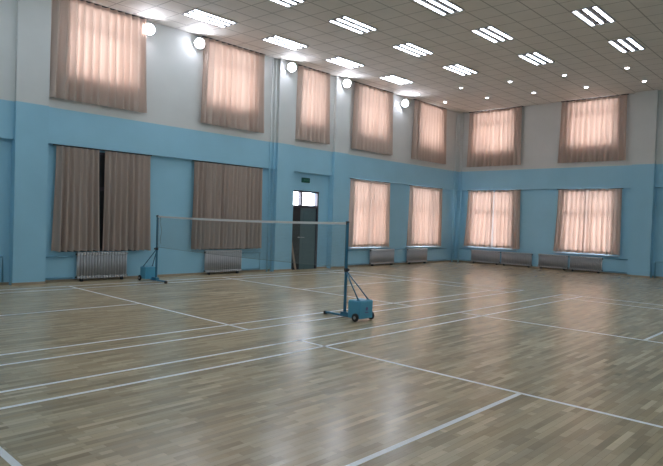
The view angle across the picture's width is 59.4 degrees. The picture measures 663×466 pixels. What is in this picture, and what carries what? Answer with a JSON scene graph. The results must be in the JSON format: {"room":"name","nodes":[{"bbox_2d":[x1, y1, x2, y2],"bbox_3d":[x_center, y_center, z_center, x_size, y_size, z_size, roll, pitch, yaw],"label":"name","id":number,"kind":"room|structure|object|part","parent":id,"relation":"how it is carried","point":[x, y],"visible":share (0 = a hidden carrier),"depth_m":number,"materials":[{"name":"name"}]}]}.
{"room":"indoor badminton court","nodes":[
{"label":"indoor badminton court","id":0,"kind":"room"},
{"bbox_2d":[0,0,460,281],"bbox_3d":[-2.885,-2.038,16.461,0.400,6.346,24.680,3,2,43],"label":"wall","id":1,"kind":"structure","parent":0,"point":[172,131],"depth_m":15.19,"materials":[{"name":"paint"}]},
{"bbox_2d":[0,256,2,281],"bbox_3d":[-7.884,0.744,11.141,0.044,0.562,2.922,3,2,43],"label":"pipe","id":2,"kind":"object","parent":1,"relation":"attached to","point":[0,256],"visible":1,"depth_m":12.18,"materials":[{"name":"blue metal"}]},
{"bbox_2d":[9,0,51,284],"bbox_3d":[-6.444,-2.070,12.435,0.240,6.346,0.660,3,2,43],"label":"pilaster","id":3,"kind":"object","parent":1,"relation":"attached to","point":[29,152],"visible":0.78,"depth_m":12.33,"materials":[{"name":"paint"}]},
{"bbox_2d":[45,277,72,279],"bbox_3d":[-6.120,1.014,13.021,0.034,0.034,0.640,3,2,43],"label":"pipe","id":4,"kind":"object","parent":1,"relation":"attached to","point":[58,277],"visible":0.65,"depth_m":13.05,"materials":[{"name":"blue metal"}]},
{"bbox_2d":[46,256,72,257],"bbox_3d":[-6.105,0.534,13.011,0.034,0.034,0.640,3,2,43],"label":"pipe","id":5,"kind":"object","parent":1,"relation":"attached to","point":[46,256],"visible":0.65,"depth_m":12.98,"materials":[{"name":"blue metal"}]},
{"bbox_2d":[61,152,135,251],"bbox_3d":[-5.429,-0.729,13.706,0.020,2.320,1.800,3,2,43],"label":"window","id":6,"kind":"structure","parent":1,"relation":"in","point":[101,155],"depth_m":13.70,"materials":[{"name":"black glass"}]},
{"bbox_3d":[-5.429,-0.729,13.706,0.006,2.280,1.760,3,2,43],"label":"pane","id":7,"kind":"part","parent":6,"relation":"part of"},
{"bbox_2d":[53,144,151,155],"bbox_3d":[-5.311,-1.938,13.662,0.036,0.024,2.380,3,2,43],"label":"rail","id":8,"kind":"object","parent":1,"relation":"attached to","point":[53,144],"visible":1,"depth_m":13.55,"materials":[{"name":"metal"}]},
{"bbox_2d":[51,146,99,251],"bbox_3d":[-5.771,-0.750,13.204,0.204,2.350,1.084,3,2,43],"label":"window curtain","id":9,"kind":"object","parent":8,"relation":"hanging from","point":[76,191],"visible":1,"depth_m":13.20,"materials":[{"name":"beige fabric"}]},
{"bbox_2d":[102,151,150,250],"bbox_3d":[-4.948,-0.742,14.084,0.198,2.350,1.240,3,2,43],"label":"window curtain","id":10,"kind":"object","parent":8,"relation":"hanging from","point":[126,219],"visible":1,"depth_m":14.04,"materials":[{"name":"beige fabric"}]},
{"bbox_2d":[146,24,154,34],"bbox_3d":[-4.459,-4.964,14.189,0.213,0.255,0.244,3,2,43],"label":"floodlight","id":11,"kind":"object","parent":1,"relation":"attached to","point":[150,29],"visible":0.98,"depth_m":14.14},
{"bbox_2d":[195,38,204,48],"bbox_3d":[-3.469,-4.963,15.235,0.213,0.255,0.244,3,2,43],"label":"floodlight","id":12,"kind":"object","parent":1,"relation":"attached to","point":[199,43],"visible":1,"depth_m":15.18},
{"bbox_2d":[0,260,454,285],"bbox_3d":[-2.951,1.112,16.285,0.245,0.055,24.380,3,2,43],"label":"baseboard","id":13,"kind":"structure","parent":1,"relation":"attached to","point":[201,273],"depth_m":15.31,"materials":[{"name":"beige wood"}]},
{"bbox_2d":[192,160,262,168],"bbox_3d":[-2.855,-1.911,16.259,0.036,0.024,2.390,3,2,43],"label":"rail","id":14,"kind":"object","parent":1,"relation":"attached to","point":[192,160],"visible":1,"depth_m":16.17,"materials":[{"name":"metal"}]},
{"bbox_2d":[191,161,262,249],"bbox_3d":[-2.885,-0.720,16.264,0.200,2.350,2.400,3,2,43],"label":"window curtain","id":15,"kind":"object","parent":14,"relation":"hanging from","point":[221,191],"visible":0.95,"depth_m":16.20,"materials":[{"name":"beige fabric"}]},
{"bbox_2d":[242,252,259,269],"bbox_3d":[-2.365,0.814,16.980,0.040,0.520,0.711,3,2,43],"label":"pipe","id":16,"kind":"object","parent":1,"relation":"attached to","point":[242,252],"visible":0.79,"depth_m":17.04,"materials":[{"name":"blue metal"}]},
{"bbox_2d":[266,57,273,271],"bbox_3d":[-1.825,-2.019,17.233,0.036,6.346,0.038,3,2,43],"label":"riser pipe","id":17,"kind":"object","parent":1,"relation":"attached to","point":[273,57],"visible":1,"depth_m":17.22,"materials":[{"name":"metal"}]},
{"bbox_2d":[270,58,276,271],"bbox_3d":[-1.728,-2.018,17.335,0.036,6.346,0.038,3,2,43],"label":"riser pipe","id":18,"kind":"object","parent":1,"relation":"attached to","point":[276,58],"visible":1,"depth_m":17.32,"materials":[{"name":"metal"}]},
{"bbox_2d":[269,59,297,270],"bbox_3d":[-1.466,-2.017,17.700,0.240,6.346,0.690,3,2,43],"label":"pilaster","id":19,"kind":"object","parent":1,"relation":"attached to","point":[283,189],"visible":0.79,"depth_m":17.56,"materials":[{"name":"paint"}]},
{"bbox_2d":[288,63,295,71],"bbox_3d":[-1.211,-4.976,17.476,0.213,0.255,0.244,3,2,43],"label":"floodlight","id":20,"kind":"object","parent":19,"relation":"attached to","point":[291,66],"visible":1,"depth_m":17.42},
{"bbox_2d":[291,190,318,269],"bbox_3d":[-0.915,-0.093,18.577,0.141,2.500,1.250,3,2,43],"label":"door","id":21,"kind":"structure","parent":1,"relation":"in","point":[301,212],"depth_m":18.64,"materials":[{"name":"grey glass"}]},
{"bbox_2d":[301,178,309,182],"bbox_3d":[-0.822,-1.680,18.525,0.048,0.150,0.340,3,2,43],"label":"exit sign","id":22,"kind":"object","parent":1,"relation":"attached to","point":[305,180],"visible":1,"depth_m":18.52,"materials":[{"name":"green plastic"}]},
{"bbox_2d":[326,76,350,267],"bbox_3d":[0.237,-1.998,19.502,0.240,6.346,0.690,3,2,43],"label":"pilaster","id":23,"kind":"object","parent":1,"relation":"attached to","point":[338,182],"visible":0.79,"depth_m":19.35,"materials":[{"name":"paint"}]},
{"bbox_2d":[343,79,350,86],"bbox_3d":[0.493,-4.958,19.278,0.213,0.255,0.244,3,2,43],"label":"floodlight","id":24,"kind":"object","parent":23,"relation":"attached to","point":[346,83],"visible":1,"depth_m":19.22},
{"bbox_2d":[348,246,389,248],"bbox_3d":[1.323,-0.635,20.863,0.190,2.365,2.440,3,2,43],"label":"window","id":25,"kind":"structure","parent":1,"relation":"in","point":[369,246],"depth_m":20.83,"materials":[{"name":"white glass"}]},
{"bbox_3d":[1.318,0.534,20.856,0.099,0.030,2.440,3,2,43],"label":"sill","id":26,"kind":"part","parent":25,"relation":"part of","materials":[{"name":"white stone"}]},
{"bbox_2d":[402,100,407,106],"bbox_3d":[2.740,-4.857,21.805,0.213,0.255,0.244,3,2,43],"label":"floodlight","id":27,"kind":"object","parent":1,"relation":"attached to","point":[404,102],"visible":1,"depth_m":21.75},
{"bbox_2d":[405,246,440,247],"bbox_3d":[3.717,-0.609,23.395,0.190,2.365,2.410,3,2,43],"label":"window","id":28,"kind":"structure","parent":1,"relation":"in","point":[421,246],"depth_m":23.48,"materials":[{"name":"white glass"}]},
{"bbox_2d":[451,112,457,261],"bbox_3d":[5.224,-1.943,24.674,0.053,6.346,0.056,3,2,43],"label":"riser pipe","id":29,"kind":"object","parent":1,"relation":"attached to","point":[457,112],"visible":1,"depth_m":24.65,"materials":[{"name":"metal"}]},
{"bbox_3d":[1.401,-1.866,20.761,0.036,0.024,2.220,3,2,43],"label":"rail","id":30,"kind":"object","parent":1,"relation":"attached to","visible":0},
{"bbox_2d":[348,179,389,246],"bbox_3d":[1.382,-0.674,20.776,0.209,2.349,2.210,3,2,43],"label":"window curtain","id":31,"kind":"object","parent":30,"relation":"hanging from","point":[369,204],"visible":0.98,"depth_m":20.68,"materials":[{"name":"fabric"}]},
{"bbox_3d":[3.798,-1.840,23.297,0.036,0.024,2.300,3,2,43],"label":"rail","id":32,"kind":"object","parent":1,"relation":"attached to","visible":0},
{"bbox_2d":[406,186,430,245],"bbox_3d":[3.483,-0.652,22.996,0.208,2.348,1.455,3,2,43],"label":"window curtain","id":33,"kind":"object","parent":32,"relation":"hanging from","point":[419,214],"visible":1,"depth_m":22.91,"materials":[{"name":"fabric"}]},
{"bbox_2d":[430,188,441,245],"bbox_3d":[4.256,-0.643,23.819,0.196,2.349,0.795,3,2,43],"label":"window curtain","id":34,"kind":"object","parent":32,"relation":"hanging from","point":[436,194],"visible":1,"depth_m":23.75,"materials":[{"name":"fabric"}]},
{"bbox_2d":[0,261,662,465],"bbox_3d":[2.958,1.548,10.728,17.070,0.201,24.930,3,2,43],"label":"floor","id":35,"kind":"structure","parent":0,"point":[456,363],"depth_m":6.09,"materials":[{"name":"brown wood"}]},
{"bbox_2d":[75,251,127,281],"bbox_3d":[-5.392,0.778,13.676,0.120,0.670,1.250,3,2,43],"label":"radiator","id":36,"kind":"object","parent":35,"relation":"on","point":[89,265],"visible":1,"depth_m":13.61,"materials":[{"name":"silver metal"}]},
{"bbox_2d":[138,215,166,282],"bbox_3d":[-4.151,0.364,13.765,0.912,1.575,0.434,3,2,43],"label":"stand","id":37,"kind":"object","parent":35,"relation":"on","point":[146,272],"visible":1,"depth_m":13.83,"materials":[{"name":"metal"}]},
{"bbox_3d":[-4.139,0.362,13.783,0.038,1.520,0.038,3,2,43],"label":"post","id":38,"kind":"part","parent":37,"relation":"part of","materials":[{"name":"blue metal"}]},
{"bbox_2d":[204,250,241,274],"bbox_3d":[-3.011,0.809,16.194,0.120,0.660,1.260,3,2,43],"label":"radiator","id":39,"kind":"object","parent":35,"relation":"on","point":[212,262],"visible":0.89,"depth_m":16.12,"materials":[{"name":"silver metal"}]},
{"bbox_2d":[292,244,295,269],"bbox_3d":[-1.196,0.686,18.129,0.233,0.940,0.072,2,1,11],"label":"wooden plank","id":40,"kind":"object","parent":35,"relation":"on","point":[294,263],"visible":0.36,"depth_m":18.11,"materials":[{"name":"brown wood"}]},
{"bbox_2d":[323,221,374,321],"bbox_3d":[0.250,0.597,9.515,0.912,1.575,0.434,3,2,43],"label":"stand","id":41,"kind":"object","parent":35,"relation":"on","point":[359,308],"visible":1,"depth_m":9.30,"materials":[{"name":"blue metal"}]},
{"bbox_2d":[157,216,345,266],"bbox_3d":[-1.946,0.091,11.623,6.073,0.768,0.038,3,2,44],"label":"net","id":42,"kind":"object","parent":41,"relation":"attached to","point":[292,223],"visible":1,"depth_m":11.19,"materials":[{"name":"black fabric"}]},
{"bbox_3d":[-1.950,0.459,11.639,6.071,0.032,0.008,3,2,44],"label":"cord","id":43,"kind":"part","parent":42,"relation":"part of","materials":[{"name":"black fabric"}]},
{"bbox_3d":[0.239,0.594,9.497,0.038,1.520,0.038,3,2,43],"label":"post","id":44,"kind":"part","parent":41,"relation":"part of","materials":[{"name":"blue metal"}]},
{"bbox_3d":[0.466,1.071,9.290,0.230,0.012,0.300,3,2,43],"label":"lid","id":45,"kind":"part","parent":41,"relation":"part of","materials":[{"name":"blue metal"}]},
{"bbox_2d":[369,249,394,265],"bbox_3d":[1.858,0.891,21.346,0.120,0.600,1.400,3,2,43],"label":"radiator","id":46,"kind":"object","parent":35,"relation":"on","point":[377,256],"visible":1,"depth_m":21.24,"materials":[{"name":"silver metal"}]},
{"bbox_2d":[406,248,427,263],"bbox_3d":[3.377,0.908,22.952,0.120,0.600,1.340,3,2,43],"label":"radiator","id":47,"kind":"object","parent":35,"relation":"on","point":[413,254],"visible":1,"depth_m":22.89,"materials":[{"name":"silver metal"}]},
{"bbox_2d":[457,112,463,261],"bbox_3d":[5.499,-1.935,24.718,0.053,6.346,0.056,3,2,43],"label":"riser pipe","id":48,"kind":"object","parent":35,"relation":"on","point":[463,112],"visible":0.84,"depth_m":24.70,"materials":[{"name":"metal"}]},
{"bbox_2d":[471,250,500,264],"bbox_3d":[6.371,1.002,24.084,1.340,0.560,0.120,3,2,43],"label":"radiator","id":49,"kind":"object","parent":35,"relation":"on","point":[484,256],"visible":1,"depth_m":24.05,"materials":[{"name":"silver metal"}]},
{"bbox_2d":[501,252,532,267],"bbox_3d":[7.358,1.054,23.150,1.320,0.560,0.120,3,2,43],"label":"radiator","id":50,"kind":"object","parent":35,"relation":"on","point":[511,258],"visible":1,"depth_m":23.12,"materials":[{"name":"silver metal"}]},
{"bbox_2d":[538,254,568,270],"bbox_3d":[8.429,1.105,22.137,1.170,0.570,0.120,3,2,43],"label":"radiator","id":51,"kind":"object","parent":35,"relation":"on","point":[545,260],"visible":1,"depth_m":22.10,"materials":[{"name":"silver metal"}]},
{"bbox_2d":[569,256,602,272],"bbox_3d":[9.311,1.151,21.302,1.200,0.570,0.120,3,2,43],"label":"radiator","id":52,"kind":"object","parent":35,"relation":"on","point":[580,262],"visible":1,"depth_m":21.27,"materials":[{"name":"silver metal"}]},
{"bbox_2d":[654,261,662,277],"bbox_3d":[11.291,1.248,19.456,0.882,0.562,0.044,3,2,43],"label":"pipe","id":53,"kind":"object","parent":35,"relation":"on","point":[655,261],"visible":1,"depth_m":19.73,"materials":[{"name":"blue metal"}]},
{"bbox_2d":[85,0,662,113],"bbox_3d":[3.172,-4.993,10.592,17.070,0.200,24.930,3,2,43],"label":"ceiling","id":54,"kind":"structure","parent":0,"point":[579,50],"depth_m":15.16,"materials":[{"name":"tile"}]},
{"bbox_2d":[80,0,147,19],"bbox_3d":[-5.271,-5.206,13.348,0.036,0.024,2.270,3,2,43],"label":"rail","id":55,"kind":"object","parent":54,"relation":"attached to","point":[80,0],"visible":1,"depth_m":13.50,"materials":[{"name":"metal"}]},
{"bbox_2d":[49,0,146,112],"bbox_3d":[-5.293,-4.058,13.350,0.206,2.266,2.320,3,2,43],"label":"window curtain","id":56,"kind":"object","parent":55,"relation":"hanging from","point":[98,53],"visible":1,"depth_m":13.29,"materials":[{"name":"fabric"}]},
{"bbox_2d":[181,8,236,27],"bbox_3d":[-2.920,-5.149,13.966,0.580,0.026,1.200,3,2,43],"label":"recessed light","id":57,"kind":"object","parent":54,"relation":"in","point":[195,13],"visible":1,"depth_m":13.92,"materials":[{"name":"white plastic"}]},
{"bbox_2d":[202,36,261,53],"bbox_3d":[-2.668,-5.178,16.102,0.036,0.024,2.150,3,2,43],"label":"rail","id":58,"kind":"object","parent":54,"relation":"attached to","point":[202,36],"visible":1,"depth_m":16.01,"materials":[{"name":"metal"}]},
{"bbox_2d":[201,37,264,132],"bbox_3d":[-2.692,-4.031,16.106,0.210,2.266,2.180,3,2,43],"label":"window curtain","id":59,"kind":"object","parent":58,"relation":"hanging from","point":[233,76],"visible":1,"depth_m":16.09,"materials":[{"name":"beige fabric"}]},
{"bbox_2d":[261,35,308,49],"bbox_3d":[-1.242,-5.130,15.696,0.580,0.026,1.200,3,2,43],"label":"recessed light","id":60,"kind":"object","parent":54,"relation":"in","point":[275,39],"visible":1,"depth_m":15.65,"materials":[{"name":"white plastic"}]},
{"bbox_2d":[270,0,305,6],"bbox_3d":[-1.180,-5.060,12.416,0.580,0.026,1.200,3,2,43],"label":"recessed light","id":61,"kind":"object","parent":54,"relation":"in","point":[287,3],"visible":1,"depth_m":12.74,"materials":[{"name":"white plastic"}]},
{"bbox_2d":[324,56,364,68],"bbox_3d":[0.406,-5.113,17.468,0.580,0.026,1.200,3,2,43],"label":"recessed light","id":62,"kind":"object","parent":54,"relation":"in","point":[338,60],"visible":1,"depth_m":17.42,"materials":[{"name":"white plastic"}]},
{"bbox_2d":[328,15,377,33],"bbox_3d":[0.527,-5.039,14.105,0.580,0.026,1.200,3,2,43],"label":"recessed light","id":63,"kind":"object","parent":54,"relation":"in","point":[347,22],"visible":1,"depth_m":14.06,"materials":[{"name":"white plastic"}]},
{"bbox_2d":[378,75,413,84],"bbox_3d":[2.164,-5.095,19.357,0.580,0.026,1.200,3,2,43],"label":"recessed light","id":64,"kind":"object","parent":54,"relation":"in","point":[392,78],"visible":1,"depth_m":19.30,"materials":[{"name":"white plastic"}]},
{"bbox_2d":[391,42,433,56],"bbox_3d":[2.243,-5.021,15.950,0.580,0.026,1.200,3,2,43],"label":"recessed light","id":65,"kind":"object","parent":54,"relation":"in","point":[408,47],"visible":1,"depth_m":15.90,"materials":[{"name":"white plastic"}]},
{"bbox_2d":[412,0,464,15],"bbox_3d":[2.321,-4.949,12.614,0.580,0.026,1.200,3,2,43],"label":"recessed light","id":66,"kind":"object","parent":54,"relation":"in","point":[442,7],"visible":1,"depth_m":12.67,"materials":[{"name":"white plastic"}]},
{"bbox_2d":[442,64,478,74],"bbox_3d":[3.952,-5.005,17.844,0.580,0.026,1.200,3,2,43],"label":"recessed light","id":67,"kind":"object","parent":54,"relation":"in","point":[459,69],"visible":1,"depth_m":17.79,"materials":[{"name":"white plastic"}]},
{"bbox_2d":[470,25,514,42],"bbox_3d":[4.010,-4.933,14.458,0.580,0.026,1.200,3,2,43],"label":"recessed light","id":68,"kind":"object","parent":54,"relation":"in","point":[491,33],"visible":1,"depth_m":14.41,"materials":[{"name":"white plastic"}]},
{"bbox_2d":[469,106,522,112],"bbox_3d":[6.684,-5.031,23.731,2.400,0.024,0.036,3,2,43],"label":"rail","id":69,"kind":"object","parent":54,"relation":"attached to","point":[520,106],"visible":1,"depth_m":23.71,"materials":[{"name":"metal"}]},
{"bbox_2d":[467,107,521,166],"bbox_3d":[6.625,-3.869,23.740,2.464,2.296,0.221,3,2,43],"label":"window curtain","id":70,"kind":"object","parent":69,"relation":"hanging from","point":[494,139],"visible":1,"depth_m":23.67,"materials":[{"name":"fabric"}]},
{"bbox_2d":[517,52,554,64],"bbox_3d":[5.773,-4.915,16.410,0.580,0.026,1.200,3,2,43],"label":"recessed light","id":71,"kind":"object","parent":54,"relation":"in","point":[535,58],"visible":1,"depth_m":16.36,"materials":[{"name":"white plastic"}]},
{"bbox_2d":[570,5,615,25],"bbox_3d":[5.860,-4.842,12.997,0.580,0.026,1.200,3,2,43],"label":"recessed light","id":72,"kind":"object","parent":54,"relation":"in","point":[593,15],"visible":1,"depth_m":12.95,"materials":[{"name":"white plastic"}]},
{"bbox_2d":[562,94,628,101],"bbox_3d":[9.501,-4.883,21.067,2.360,0.024,0.036,3,2,43],"label":"rail","id":73,"kind":"object","parent":54,"relation":"attached to","point":[622,94],"visible":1,"depth_m":20.96,"materials":[{"name":"metal"}]},
{"bbox_2d":[557,94,627,162],"bbox_3d":[9.436,-3.722,21.088,2.410,2.296,0.206,3,2,43],"label":"window curtain","id":74,"kind":"object","parent":73,"relation":"hanging from","point":[592,129],"visible":1,"depth_m":21.05,"materials":[{"name":"fabric"}]},
{"bbox_2d":[606,37,645,52],"bbox_3d":[7.581,-4.826,14.948,0.580,0.026,1.200,3,2,43],"label":"recessed light","id":75,"kind":"object","parent":54,"relation":"in","point":[628,44],"visible":1,"depth_m":14.90,"materials":[{"name":"white plastic"}]},
{"bbox_3d":[-0.538,-5.155,18.354,0.036,0.024,1.430,3,2,43],"label":"rail","id":76,"kind":"object","parent":54,"relation":"attached to","visible":0},
{"bbox_2d":[295,66,329,144],"bbox_3d":[-0.563,-4.008,18.359,0.210,2.266,1.458,3,2,43],"label":"window curtain","id":77,"kind":"object","parent":76,"relation":"hanging from","point":[313,86],"visible":1,"depth_m":18.35,"materials":[{"name":"fabric"}]},
{"bbox_3d":[1.506,-5.133,20.516,0.036,0.024,2.180,3,2,43],"label":"rail","id":78,"kind":"object","parent":54,"relation":"attached to","visible":0},
{"bbox_2d":[351,83,392,154],"bbox_3d":[1.480,-3.986,20.521,0.208,2.264,2.227,3,2,43],"label":"window curtain","id":79,"kind":"object","parent":78,"relation":"hanging from","point":[372,129],"visible":1,"depth_m":20.51,"materials":[{"name":"fabric"}]},
{"bbox_3d":[3.927,-5.107,23.077,0.036,0.024,2.270,3,2,43],"label":"rail","id":80,"kind":"object","parent":54,"relation":"attached to","visible":0},
{"bbox_2d":[411,100,446,163],"bbox_3d":[3.897,-3.960,23.075,0.207,2.265,2.320,3,2,43],"label":"window curtain","id":81,"kind":"object","parent":80,"relation":"hanging from","point":[429,124],"visible":1,"depth_m":23.01,"materials":[{"name":"fabric"}]},
{"bbox_2d":[455,90,662,276],"bbox_3d":[11.387,-1.637,19.643,16.820,6.346,0.400,3,2,43],"label":"wall","id":82,"kind":"structure","parent":0,"point":[539,175],"depth_m":22.37,"materials":[{"name":"paint"}]},
{"bbox_2d":[462,192,513,249],"bbox_3d":[6.580,-0.529,24.060,2.440,2.365,0.190,3,2,43],"label":"window","id":83,"kind":"structure","parent":82,"relation":"in","point":[492,247],"depth_m":24.03,"materials":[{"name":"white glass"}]},
{"bbox_3d":[6.511,0.637,24.051,2.440,0.030,0.099,3,2,43],"label":"sill","id":84,"kind":"part","parent":83,"relation":"part of","materials":[{"name":"white stone"}]},
{"bbox_2d":[455,260,662,277],"bbox_3d":[11.233,1.511,19.437,16.520,0.055,0.325,3,2,43],"label":"baseboard","id":85,"kind":"structure","parent":82,"relation":"attached to","point":[455,260],"depth_m":21.81,"materials":[{"name":"beige wood"}]},
{"bbox_2d":[554,195,618,256],"bbox_3d":[9.408,-0.381,21.385,2.310,2.365,0.190,3,2,43],"label":"window","id":86,"kind":"structure","parent":82,"relation":"in","point":[587,195],"depth_m":21.36,"materials":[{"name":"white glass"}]},
{"bbox_3d":[9.338,0.785,21.376,2.310,0.030,0.099,3,2,43],"label":"sill","id":87,"kind":"part","parent":86,"relation":"part of","materials":[{"name":"white stone"}]},
{"bbox_2d":[557,188,623,189],"bbox_3d":[9.418,-1.614,21.277,2.360,0.024,0.036,3,2,43],"label":"rail","id":88,"kind":"object","parent":82,"relation":"attached to","point":[592,188],"visible":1,"depth_m":20.96,"materials":[{"name":"metal"}]},
{"bbox_2d":[553,189,587,252],"bbox_3d":[8.897,-0.448,21.717,1.200,2.349,0.196,3,2,43],"label":"window curtain","id":89,"kind":"object","parent":88,"relation":"hanging from","point":[571,219],"visible":1,"depth_m":21.67,"materials":[{"name":"fabric"}]},
{"bbox_2d":[585,189,621,254],"bbox_3d":[9.777,-0.402,20.881,1.207,2.348,0.187,3,2,43],"label":"window curtain","id":90,"kind":"object","parent":88,"relation":"hanging from","point":[603,224],"visible":1,"depth_m":20.89,"materials":[{"name":"beige fabric"}]},
{"bbox_2d":[627,90,658,277],"bbox_3d":[10.720,-1.665,19.971,0.700,6.346,0.320,3,2,43],"label":"pilaster","id":91,"kind":"object","parent":82,"relation":"attached to","point":[643,190],"visible":0.93,"depth_m":19.83,"materials":[{"name":"paint"}]},
{"bbox_3d":[6.656,-1.759,23.890,2.410,0.024,0.036,3,2,43],"label":"rail","id":92,"kind":"object","parent":82,"relation":"attached to","visible":0},
{"bbox_2d":[464,190,493,247],"bbox_3d":[6.163,-0.592,24.331,1.302,2.348,0.183,3,2,43],"label":"window curtain","id":93,"kind":"object","parent":92,"relation":"hanging from","point":[478,230],"visible":1,"depth_m":24.30,"materials":[{"name":"beige fabric"}]},
{"bbox_2d":[493,190,520,248],"bbox_3d":[7.057,-0.545,23.468,1.160,2.347,0.198,3,2,43],"label":"window curtain","id":94,"kind":"object","parent":92,"relation":"hanging from","point":[506,230],"visible":1,"depth_m":23.46,"materials":[{"name":"fabric"}]}
]}

